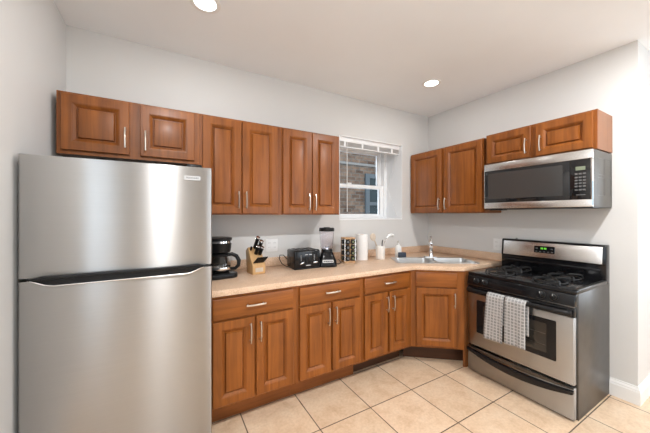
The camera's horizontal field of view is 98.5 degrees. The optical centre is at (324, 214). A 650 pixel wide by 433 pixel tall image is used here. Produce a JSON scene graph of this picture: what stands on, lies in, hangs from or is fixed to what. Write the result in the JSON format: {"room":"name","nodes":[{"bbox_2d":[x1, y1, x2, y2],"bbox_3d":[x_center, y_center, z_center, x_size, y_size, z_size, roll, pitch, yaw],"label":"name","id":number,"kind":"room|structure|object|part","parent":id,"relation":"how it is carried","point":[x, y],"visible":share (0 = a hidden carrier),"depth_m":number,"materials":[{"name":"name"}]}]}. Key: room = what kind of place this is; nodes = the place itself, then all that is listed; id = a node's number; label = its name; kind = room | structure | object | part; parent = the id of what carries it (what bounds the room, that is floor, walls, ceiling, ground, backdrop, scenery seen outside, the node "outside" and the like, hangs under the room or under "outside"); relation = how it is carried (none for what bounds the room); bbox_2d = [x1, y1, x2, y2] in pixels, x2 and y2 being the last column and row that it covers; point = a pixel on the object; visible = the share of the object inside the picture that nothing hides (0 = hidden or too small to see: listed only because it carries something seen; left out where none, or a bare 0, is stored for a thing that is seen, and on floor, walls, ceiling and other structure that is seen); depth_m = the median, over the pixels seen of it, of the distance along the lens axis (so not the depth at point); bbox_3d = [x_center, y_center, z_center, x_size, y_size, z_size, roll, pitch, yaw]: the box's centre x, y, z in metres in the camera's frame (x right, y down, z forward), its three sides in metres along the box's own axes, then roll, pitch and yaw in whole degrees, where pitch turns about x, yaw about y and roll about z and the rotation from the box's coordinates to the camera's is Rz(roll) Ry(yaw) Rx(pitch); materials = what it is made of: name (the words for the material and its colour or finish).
{"room":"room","nodes":[
{"label":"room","id":0,"kind":"room"},
{"bbox_2d":[0,0,65,432],"bbox_3d":[-0.321,0.052,-0.663,0.100,2.635,5.973,0,0,-30],"label":"wall","id":1,"kind":"structure","parent":0,"point":[32,32],"depth_m":1.23,"materials":[{"name":"paint"}]},
{"bbox_2d":[66,25,427,259],"bbox_3d":[-0.249,0.052,2.943,3.629,2.635,0.400,0,0,-30],"label":"wall","id":2,"kind":"structure","parent":0,"point":[97,64],"depth_m":2.50,"materials":[{"name":"paint"}]},
{"bbox_2d":[56,90,199,165],"bbox_3d":[-1.282,-0.540,1.909,0.757,0.364,0.356,0,0,-30],"label":"upper cabinet","id":3,"kind":"object","parent":2,"relation":"attached to","point":[87,126],"visible":1,"depth_m":1.76,"materials":[{"name":"brown wood"}]},
{"bbox_3d":[-1.384,-0.544,1.697,0.326,0.328,0.020,0,0,-30],"label":"door","id":4,"kind":"part","parent":3,"relation":"part of","materials":[{"name":"brown wood"}]},
{"bbox_3d":[-1.246,-0.482,1.744,0.010,0.128,0.035,0,0,-30],"label":"handle","id":5,"kind":"part","parent":3,"relation":"part of","materials":[{"name":"silver metal"}]},
{"bbox_3d":[-1.153,-0.477,1.798,0.010,0.128,0.035,0,0,-30],"label":"handle","id":6,"kind":"part","parent":3,"relation":"part of","materials":[{"name":"silver metal"}]},
{"bbox_3d":[-1.056,-0.544,1.886,0.318,0.328,0.020,0,0,-30],"label":"door","id":7,"kind":"part","parent":3,"relation":"part of","materials":[{"name":"brown wood"}]},
{"bbox_2d":[200,114,279,214],"bbox_3d":[-0.691,-0.362,2.250,0.604,0.720,0.356,0,0,-30],"label":"upper cabinet","id":8,"kind":"object","parent":2,"relation":"attached to","point":[243,157],"visible":0.95,"depth_m":2.12,"materials":[{"name":"brown wood"}]},
{"bbox_3d":[-0.754,-0.360,2.060,0.270,0.696,0.020,0,0,-30],"label":"door","id":9,"kind":"part","parent":8,"relation":"part of","materials":[{"name":"brown wood"}]},
{"bbox_3d":[-0.594,-0.114,2.121,0.010,0.130,0.035,0,0,-30],"label":"handle","id":10,"kind":"part","parent":8,"relation":"part of","materials":[{"name":"silver metal"}]},
{"bbox_3d":[-0.507,-0.360,2.203,0.284,0.696,0.020,0,0,-30],"label":"door","id":11,"kind":"part","parent":8,"relation":"part of","materials":[{"name":"brown wood"}]},
{"bbox_2d":[266,239,277,251],"bbox_3d":[-0.488,0.278,2.569,0.115,0.116,0.009,0,0,-30],"label":"outlet plate","id":12,"kind":"object","parent":2,"relation":"attached to","point":[271,244],"visible":1,"depth_m":2.56,"materials":[{"name":"white plastic"}]},
{"bbox_2d":[280,127,338,214],"bbox_3d":[-0.180,-0.362,2.545,0.575,0.720,0.356,0,0,-30],"label":"upper cabinet","id":13,"kind":"object","parent":2,"relation":"attached to","point":[309,161],"visible":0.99,"depth_m":2.40,"materials":[{"name":"brown wood"}]},
{"bbox_3d":[-0.232,-0.360,2.362,0.263,0.696,0.020,0,0,-30],"label":"door","id":14,"kind":"part","parent":13,"relation":"part of","materials":[{"name":"brown wood"}]},
{"bbox_3d":[0.005,-0.360,2.499,0.270,0.696,0.020,0,0,-30],"label":"door","id":15,"kind":"part","parent":13,"relation":"part of","materials":[{"name":"brown wood"}]},
{"bbox_2d":[230,245,501,268],"bbox_3d":[0.385,0.426,2.540,2.727,0.078,0.925,0,0,-30],"label":"backsplash","id":16,"kind":"structure","parent":2,"relation":"attached to","point":[270,261],"depth_m":3.08,"materials":[{"name":"laminate"}]},
{"bbox_2d":[339,135,401,219],"bbox_3d":[0.444,-0.394,3.336,0.904,0.896,0.400,0,0,-30],"label":"window","id":17,"kind":"structure","parent":2,"relation":"in","point":[364,176],"depth_m":3.48,"materials":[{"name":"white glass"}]},
{"bbox_3d":[0.368,-0.569,3.467,0.712,0.399,0.004,0,0,-30],"label":"pane","id":18,"kind":"part","parent":17,"relation":"part of","materials":[{"name":"clear glass"}]},
{"bbox_3d":[0.390,-0.171,3.428,0.712,0.324,0.004,0,0,-30],"label":"pane","id":19,"kind":"part","parent":17,"relation":"part of","materials":[{"name":"clear glass"}]},
{"bbox_3d":[0.367,-0.573,3.468,0.814,0.483,0.035,0,0,-30],"label":"sash","id":20,"kind":"part","parent":17,"relation":"part of","materials":[{"name":"white plastic"}]},
{"bbox_3d":[0.390,-0.170,3.429,0.814,0.403,0.035,0,0,-30],"label":"sash","id":21,"kind":"part","parent":17,"relation":"part of","materials":[{"name":"white plastic"}]},
{"bbox_3d":[0.376,-0.401,3.453,0.904,0.882,0.130,0,0,-30],"label":"frame","id":22,"kind":"part","parent":17,"relation":"part of","materials":[{"name":"white plastic"}]},
{"bbox_2d":[340,137,398,215],"bbox_3d":[0.478,-0.410,3.273,0.878,0.851,0.221,0,0,-30],"label":"window blind","id":23,"kind":"object","parent":17,"relation":"attached to","point":[349,143],"visible":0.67,"depth_m":3.18,"materials":[{"name":"grey plastic"}]},
{"bbox_3d":[0.514,-0.737,3.211,0.874,0.010,0.042,0,0,-30],"label":"rail","id":24,"kind":"part","parent":23,"relation":"part of","materials":[{"name":"white plastic"}]},
{"bbox_3d":[0.841,-0.386,3.502,0.018,0.802,0.186,0,0,-26],"label":"pull cord","id":25,"kind":"part","parent":23,"relation":"part of","materials":[{"name":"white plastic"}]},
{"bbox_3d":[0.471,0.047,3.288,0.904,0.014,0.290,0,0,-30],"label":"sill","id":26,"kind":"part","parent":17,"relation":"part of","materials":[{"name":"white paint"}]},
{"bbox_2d":[54,0,649,116],"bbox_3d":[2.241,-1.315,0.759,5.959,0.100,6.073,0,0,-30],"label":"ceiling","id":27,"kind":"structure","parent":0,"point":[380,52],"depth_m":1.98,"materials":[{"name":"paint"}]},
{"bbox_2d":[190,0,220,13],"bbox_3d":[-0.712,-1.260,1.667,0.176,0.010,0.176,0,0,-30],"label":"recessed light","id":28,"kind":"object","parent":27,"relation":"in","point":[205,6],"visible":1,"depth_m":1.69,"materials":[{"name":"paint"}]},
{"bbox_2d":[422,79,440,87],"bbox_3d":[1.020,-1.260,2.682,0.176,0.010,0.176,0,0,-30],"label":"recessed light","id":29,"kind":"object","parent":27,"relation":"in","point":[429,83],"visible":1,"depth_m":2.68,"materials":[{"name":"paint"}]},
{"bbox_2d":[212,349,649,432],"bbox_3d":[2.241,1.420,0.759,5.959,0.100,6.073,0,0,-30],"label":"floor","id":30,"kind":"structure","parent":0,"point":[400,394],"depth_m":1.97,"materials":[{"name":"tile"}]},
{"bbox_2d":[18,154,211,432],"bbox_3d":[-1.152,0.544,1.695,0.781,1.652,0.762,0,0,-30],"label":"refrigerator","id":31,"kind":"object","parent":30,"relation":"on","point":[115,257],"visible":1,"depth_m":1.36,"materials":[{"name":"grey metal"}]},
{"bbox_3d":[-0.993,0.792,1.419,0.781,1.005,0.069,0,0,-30],"label":"fridge door","id":32,"kind":"part","parent":31,"relation":"part of","materials":[{"name":"metal"}]},
{"bbox_3d":[-0.993,0.006,1.419,0.781,0.540,0.069,0,0,-30],"label":"freezer door","id":33,"kind":"part","parent":31,"relation":"part of","materials":[{"name":"metal"}]},
{"bbox_3d":[-0.980,0.291,1.396,0.728,0.044,0.032,0,0,-30],"label":"handle","id":34,"kind":"part","parent":31,"relation":"part of","materials":[{"name":"black plastic"}]},
{"bbox_2d":[212,286,296,422],"bbox_3d":[-0.597,0.938,2.108,0.586,0.864,0.671,0,0,-30],"label":"base cabinet","id":35,"kind":"object","parent":30,"relation":"on","point":[254,334],"visible":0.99,"depth_m":1.85,"materials":[{"name":"brown wood"}]},
{"bbox_3d":[-0.579,0.929,1.784,0.258,0.525,0.020,0,0,-30],"label":"door","id":36,"kind":"part","parent":35,"relation":"part of","materials":[{"name":"brown wood"}]},
{"bbox_3d":[-0.459,0.589,1.853,0.534,0.127,0.020,0,0,-30],"label":"drawer","id":37,"kind":"part","parent":35,"relation":"part of","materials":[{"name":"brown wood"}]},
{"bbox_3d":[-0.448,0.584,1.828,0.130,0.012,0.034,0,0,-30],"label":"handle","id":38,"kind":"part","parent":35,"relation":"part of","materials":[{"name":"silver metal"}]},
{"bbox_3d":[-0.340,0.929,1.921,0.268,0.525,0.020,0,0,-30],"label":"door","id":39,"kind":"part","parent":35,"relation":"part of","materials":[{"name":"brown wood"}]},
{"bbox_2d":[212,245,501,297],"bbox_3d":[0.385,0.446,2.540,2.727,0.118,0.925,0,0,-30],"label":"countertop","id":40,"kind":"structure","parent":35,"relation":"on","point":[276,275],"depth_m":2.40,"materials":[{"name":"laminate"}]},
{"bbox_2d":[211,236,240,279],"bbox_3d":[-0.790,0.317,2.132,0.249,0.296,0.253,0,0,-34],"label":"coffee maker","id":41,"kind":"object","parent":40,"relation":"on","point":[221,245],"visible":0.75,"depth_m":2.04,"materials":[{"name":"black plastic"}]},
{"bbox_3d":[-0.780,0.299,2.092,0.110,0.019,0.110,0,0,-34],"label":"carafe lid","id":42,"kind":"part","parent":41,"relation":"part of","materials":[{"name":"black plastic"}]},
{"bbox_3d":[-0.688,0.346,2.118,0.101,0.136,0.023,0,0,-16],"label":"carafe handle","id":43,"kind":"part","parent":41,"relation":"part of","materials":[{"name":"black plastic"}]},
{"bbox_2d":[246,247,264,274],"bbox_3d":[-0.562,0.363,2.262,0.105,0.204,0.155,0,0,-36],"label":"knife block","id":44,"kind":"object","parent":40,"relation":"on","point":[253,268],"visible":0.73,"depth_m":2.22,"materials":[{"name":"brown wood"}]},
{"bbox_2d":[253,236,259,249],"bbox_3d":[-0.551,0.226,2.247,0.031,0.121,0.103,0,0,-36],"label":"kitchen knife","id":45,"kind":"object","parent":44,"relation":"in","point":[257,239],"visible":0.87,"depth_m":2.23,"materials":[{"name":"black plastic"}]},
{"bbox_2d":[254,245,259,255],"bbox_3d":[-0.541,0.282,2.225,0.030,0.097,0.085,0,0,-36],"label":"kitchen knife","id":46,"kind":"object","parent":44,"relation":"in","point":[257,246],"visible":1,"depth_m":2.21,"materials":[{"name":"black plastic"}]},
{"bbox_3d":[-0.516,0.430,2.200,0.063,0.032,0.001,0,0,-36],"label":"plate","id":47,"kind":"part","parent":44,"relation":"part of","materials":[{"name":"beige wood"}]},
{"bbox_2d":[258,246,263,256],"bbox_3d":[-0.513,0.290,2.241,0.030,0.093,0.082,0,0,-36],"label":"kitchen knife","id":48,"kind":"object","parent":44,"relation":"in","point":[261,247],"visible":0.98,"depth_m":2.23,"materials":[{"name":"black plastic"}]},
{"bbox_2d":[279,247,319,269],"bbox_3d":[-0.232,0.382,2.504,0.298,0.164,0.294,0,0,-28],"label":"toaster","id":49,"kind":"object","parent":40,"relation":"on","point":[297,258],"visible":1,"depth_m":2.41,"materials":[{"name":"black plastic"}]},
{"bbox_2d":[319,227,341,266],"bbox_3d":[0.045,0.288,2.626,0.251,0.353,0.292,0,0,-8],"label":"blender","id":50,"kind":"object","parent":40,"relation":"on","point":[327,258],"visible":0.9,"depth_m":2.51,"materials":[{"name":"black plastic"}]},
{"bbox_3d":[0.016,0.129,2.567,0.142,0.036,0.142,0,0,-8],"label":"lid","id":51,"kind":"part","parent":50,"relation":"part of","materials":[{"name":"black plastic"}]},
{"bbox_2d":[319,231,333,252],"bbox_3d":[0.016,0.245,2.567,0.134,0.195,0.134,0,0,-30],"label":"jar","id":52,"kind":"object","parent":50,"relation":"on","point":[326,237],"depth_m":2.52,"materials":[{"name":"clear glass"}]},
{"bbox_2d":[341,237,355,262],"bbox_3d":[0.230,0.343,2.783,0.116,0.243,0.116,0,0,-16],"label":"spice rack","id":53,"kind":"object","parent":40,"relation":"on","point":[343,238],"visible":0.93,"depth_m":2.74,"materials":[{"name":"brown wood"}]},
{"bbox_2d":[356,234,367,259],"bbox_3d":[0.385,0.332,2.924,0.126,0.265,0.126,0,0,-30],"label":"paper towel roll","id":54,"kind":"object","parent":40,"relation":"on","point":[362,239],"visible":0.97,"depth_m":2.87,"materials":[{"name":"white paper"}]},
{"bbox_2d":[376,245,384,259],"bbox_3d":[0.585,0.395,2.957,0.099,0.139,0.099,0,0,-30],"label":"utensil crock","id":55,"kind":"object","parent":40,"relation":"on","point":[380,250],"visible":0.97,"depth_m":2.92,"materials":[{"name":"white ceramic"}]},
{"bbox_2d":[370,234,376,245],"bbox_3d":[0.534,0.326,2.954,0.146,0.264,0.023,0,0,-30],"label":"wooden spoon","id":56,"kind":"object","parent":55,"relation":"in","point":[372,236],"visible":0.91,"depth_m":2.93,"materials":[{"name":"brown wood"}]},
{"bbox_2d":[370,234,375,240],"bbox_3d":[0.502,0.233,2.935,0.070,0.080,0.023,0,0,-30],"label":"bowl","id":57,"kind":"object","parent":56,"relation":"on","point":[372,236],"depth_m":2.93,"materials":[{"name":"brown wood"}]},
{"bbox_2d":[383,233,393,245],"bbox_3d":[0.654,0.326,2.983,0.204,0.262,0.047,0,0,-30],"label":"ladle","id":58,"kind":"object","parent":55,"relation":"in","point":[390,234],"visible":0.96,"depth_m":2.98,"materials":[{"name":"silver metal"}]},
{"bbox_2d":[395,241,401,256],"bbox_3d":[0.818,0.377,3.127,0.072,0.175,0.075,0,0,5],"label":"soap dispenser","id":59,"kind":"object","parent":40,"relation":"on","point":[398,247],"visible":0.84,"depth_m":3.10,"materials":[{"name":"white plastic"}]},
{"bbox_2d":[423,237,437,257],"bbox_3d":[1.126,0.345,2.977,0.150,0.228,0.153,0,0,19],"label":"faucet","id":60,"kind":"object","parent":40,"relation":"on","point":[430,244],"visible":1,"depth_m":3.00,"materials":[{"name":"silver metal"}]},
{"bbox_2d":[390,257,479,263],"bbox_3d":[1.101,0.542,2.872,0.797,0.166,0.395,0,0,2],"label":"sink","id":61,"kind":"object","parent":40,"relation":"in","point":[440,260],"visible":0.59,"depth_m":2.98,"materials":[{"name":"metal"}]},
{"bbox_2d":[398,252,405,256],"bbox_3d":[0.845,0.435,3.068,0.084,0.056,0.036,0,0,-2],"label":"sponge","id":62,"kind":"object","parent":61,"relation":"on","point":[400,254],"visible":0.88,"depth_m":3.05,"materials":[{"name":"blue"}]},
{"bbox_3d":[0.907,0.542,2.852,0.350,0.166,0.290,0,0,2],"label":"bowl","id":63,"kind":"part","parent":61,"relation":"part of","materials":[{"name":"metal"}]},
{"bbox_3d":[1.293,0.542,2.838,0.350,0.166,0.290,0,0,2],"label":"bowl","id":64,"kind":"part","parent":61,"relation":"part of","materials":[{"name":"metal"}]},
{"bbox_2d":[290,277,361,394],"bbox_3d":[-0.088,0.938,2.402,0.588,0.864,0.671,0,0,-30],"label":"base cabinet","id":65,"kind":"object","parent":30,"relation":"on","point":[329,314],"visible":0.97,"depth_m":2.13,"materials":[{"name":"brown wood"}]},
{"bbox_3d":[-0.071,0.929,2.077,0.258,0.525,0.020,0,0,-30],"label":"door","id":66,"kind":"part","parent":65,"relation":"part of","materials":[{"name":"brown wood"}]},
{"bbox_3d":[0.049,0.589,2.147,0.536,0.127,0.020,0,0,-30],"label":"drawer","id":67,"kind":"part","parent":65,"relation":"part of","materials":[{"name":"brown wood"}]},
{"bbox_3d":[0.033,0.764,2.105,0.010,0.133,0.035,0,0,-30],"label":"handle","id":68,"kind":"part","parent":65,"relation":"part of","materials":[{"name":"silver metal"}]},
{"bbox_3d":[0.171,0.929,2.216,0.264,0.525,0.020,0,0,-30],"label":"door","id":69,"kind":"part","parent":65,"relation":"part of","materials":[{"name":"brown wood"}]},
{"bbox_2d":[353,270,410,371],"bbox_3d":[0.411,0.938,2.691,0.563,0.864,0.671,0,0,-30],"label":"base cabinet","id":70,"kind":"object","parent":30,"relation":"on","point":[386,298],"visible":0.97,"depth_m":2.42,"materials":[{"name":"brown wood"}]},
{"bbox_3d":[0.431,0.929,2.367,0.246,0.525,0.020,0,0,-30],"label":"door","id":71,"kind":"part","parent":70,"relation":"part of","materials":[{"name":"brown wood"}]},
{"bbox_3d":[0.545,0.589,2.433,0.508,0.127,0.020,0,0,-30],"label":"drawer","id":72,"kind":"part","parent":70,"relation":"part of","materials":[{"name":"brown wood"}]},
{"bbox_3d":[0.663,0.929,2.501,0.241,0.525,0.020,0,0,-30],"label":"door","id":73,"kind":"part","parent":70,"relation":"part of","materials":[{"name":"brown wood"}]},
{"bbox_2d":[403,265,501,366],"bbox_3d":[1.139,0.938,2.974,0.977,0.864,0.917,0,0,-30],"label":"base cabinet","id":74,"kind":"object","parent":30,"relation":"on","point":[439,299],"visible":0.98,"depth_m":2.54,"materials":[{"name":"brown wood"}]},
{"bbox_3d":[1.012,0.589,2.547,0.353,0.127,0.020,0,0,9],"label":"false drawer","id":75,"kind":"part","parent":74,"relation":"part of","materials":[{"name":"brown wood"}]},
{"bbox_3d":[1.012,0.928,2.547,0.353,0.527,0.020,0,0,9],"label":"door","id":76,"kind":"part","parent":74,"relation":"part of","materials":[{"name":"brown wood"}]},
{"bbox_3d":[1.026,0.861,2.565,0.462,0.709,0.020,0,0,9],"label":"frame","id":77,"kind":"part","parent":74,"relation":"part of","materials":[{"name":"brown wood"}]},
{"bbox_3d":[1.517,0.938,2.671,0.601,0.864,0.023,0,0,-29],"label":"panel","id":78,"kind":"part","parent":74,"relation":"part of","materials":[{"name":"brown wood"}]},
{"bbox_2d":[466,238,609,420],"bbox_3d":[1.698,0.795,2.302,0.692,1.150,0.760,0,0,-30],"label":"gas range","id":79,"kind":"object","parent":30,"relation":"on","point":[563,367],"visible":0.98,"depth_m":2.07,"materials":[{"name":"grey metal"}]},
{"bbox_2d":[483,292,505,343],"bbox_3d":[1.352,0.813,2.231,0.057,0.378,0.158,0,0,-30],"label":"dish towel","id":80,"kind":"object","parent":79,"relation":"hanging from","point":[494,305],"visible":0.96,"depth_m":2.21,"materials":[{"name":"fabric"}]},
{"bbox_2d":[504,296,528,349],"bbox_3d":[1.429,0.805,2.097,0.057,0.362,0.148,0,0,-30],"label":"dish towel","id":81,"kind":"object","parent":79,"relation":"hanging from","point":[516,312],"visible":0.98,"depth_m":2.08,"materials":[{"name":"fabric"}]},
{"bbox_3d":[1.424,0.648,2.145,0.060,0.035,0.733,0,0,-30],"label":"door handle","id":82,"kind":"part","parent":79,"relation":"part of","materials":[{"name":"black plastic"}]},
{"bbox_3d":[1.448,1.200,2.159,0.026,0.084,0.739,0,0,-30],"label":"drawer handle","id":83,"kind":"part","parent":79,"relation":"part of","materials":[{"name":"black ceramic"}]},
{"bbox_3d":[1.452,0.609,2.161,0.016,0.008,0.747,0,0,-30],"label":"panel trim","id":84,"kind":"part","parent":79,"relation":"part of","materials":[{"name":"grey metal"}]},
{"bbox_3d":[1.470,1.252,2.171,0.036,0.212,0.743,0,0,-30],"label":"storage drawer","id":85,"kind":"part","parent":79,"relation":"part of","materials":[{"name":"metal"}]},
{"bbox_3d":[1.468,0.904,2.170,0.040,0.448,0.743,0,0,-30],"label":"oven door","id":86,"kind":"part","parent":79,"relation":"part of","materials":[{"name":"metal"}]},
{"bbox_3d":[1.471,0.567,2.172,0.053,0.086,0.751,0,0,-30],"label":"control panel","id":87,"kind":"part","parent":79,"relation":"part of","materials":[{"name":"black metal"}]},
{"bbox_2d":[468,264,606,294],"bbox_3d":[1.701,0.494,2.304,0.543,0.068,0.761,0,0,-30],"label":"cooktop","id":88,"kind":"object","parent":79,"relation":"in","point":[555,280],"depth_m":2.19,"materials":[{"name":"black metal"}]},
{"bbox_3d":[1.534,0.566,1.992,0.043,0.048,0.048,0,0,-30],"label":"knob","id":89,"kind":"part","parent":79,"relation":"part of","materials":[{"name":"black plastic"}]},
{"bbox_3d":[1.571,0.566,1.927,0.043,0.048,0.048,0,0,-30],"label":"knob","id":90,"kind":"part","parent":79,"relation":"part of","materials":[{"name":"black plastic"}]},
{"bbox_2d":[428,40,642,385],"bbox_3d":[1.850,0.052,2.855,0.120,2.635,1.851,0,0,-30],"label":"wall","id":91,"kind":"structure","parent":0,"point":[610,82],"depth_m":2.23,"materials":[{"name":"paint"}]},
{"bbox_2d":[411,138,500,212],"bbox_3d":[1.398,-0.379,3.132,0.356,0.716,0.910,0,0,-30],"label":"upper cabinet","id":92,"kind":"object","parent":91,"relation":"attached to","point":[450,179],"visible":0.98,"depth_m":2.96,"materials":[{"name":"brown wood"}]},
{"bbox_3d":[1.171,-0.377,3.259,0.020,0.692,0.438,0,0,-30],"label":"door","id":93,"kind":"part","parent":92,"relation":"part of","materials":[{"name":"brown wood"}]},
{"bbox_3d":[1.402,-0.377,2.860,0.020,0.692,0.416,0,0,-30],"label":"door","id":94,"kind":"part","parent":92,"relation":"part of","materials":[{"name":"brown wood"}]},
{"bbox_2d":[493,238,501,249],"bbox_3d":[1.776,0.300,2.855,0.009,0.116,0.115,0,0,-30],"label":"outlet plate","id":95,"kind":"object","parent":91,"relation":"attached to","point":[497,243],"visible":0.73,"depth_m":2.87,"materials":[{"name":"white plastic"}]},
{"bbox_2d":[486,109,611,164],"bbox_3d":[1.834,-0.611,2.378,0.356,0.281,0.785,0,0,-30],"label":"upper cabinet","id":96,"kind":"object","parent":91,"relation":"attached to","point":[592,129],"visible":0.98,"depth_m":2.19,"materials":[{"name":"brown wood"}]},
{"bbox_3d":[1.620,-0.609,2.483,0.020,0.257,0.361,0,0,-30],"label":"door","id":97,"kind":"part","parent":96,"relation":"part of","materials":[{"name":"brown wood"}]},
{"bbox_3d":[1.723,-0.578,2.248,0.035,0.128,0.010,0,0,-30],"label":"handle","id":98,"kind":"part","parent":96,"relation":"part of","materials":[{"name":"silver metal"}]},
{"bbox_2d":[484,149,611,210],"bbox_3d":[1.837,-0.253,2.372,0.379,0.422,0.764,0,0,-30],"label":"microwave","id":99,"kind":"object","parent":96,"relation":"attached to","point":[582,179],"visible":1,"depth_m":2.15,"materials":[{"name":"grey metal"}]},
{"bbox_3d":[1.653,-0.256,2.337,0.020,0.287,0.628,0,0,-30],"label":"door","id":100,"kind":"part","parent":99,"relation":"part of","materials":[{"name":"black glass"}]},
{"bbox_3d":[1.839,-0.256,2.014,0.020,0.287,0.114,0,0,-30],"label":"control panel","id":101,"kind":"part","parent":99,"relation":"part of","materials":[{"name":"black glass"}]},
{"bbox_3d":[1.817,-0.609,2.141,0.020,0.257,0.350,0,0,-30],"label":"door","id":102,"kind":"part","parent":96,"relation":"part of","materials":[{"name":"brown wood"}]},
{"bbox_2d":[609,377,639,405],"bbox_3d":[2.222,1.305,2.076,0.016,0.130,0.162,0,0,-30],"label":"baseboard","id":103,"kind":"structure","parent":91,"relation":"attached to","point":[623,390],"depth_m":2.07,"materials":[{"name":"paint"}]},
{"bbox_2d":[643,46,649,380],"bbox_3d":[3.249,0.052,2.663,2.110,2.635,0.120,0,0,-30],"label":"wall","id":104,"kind":"structure","parent":0,"point":[646,54],"depth_m":2.13,"materials":[{"name":"paint"}]},
{"bbox_2d":[638,375,649,406],"bbox_3d":[3.224,1.305,2.570,2.246,0.130,0.016,0,0,-30],"label":"baseboard","id":105,"kind":"structure","parent":104,"relation":"attached to","point":[644,387],"depth_m":2.06,"materials":[{"name":"paint"}]}
]}

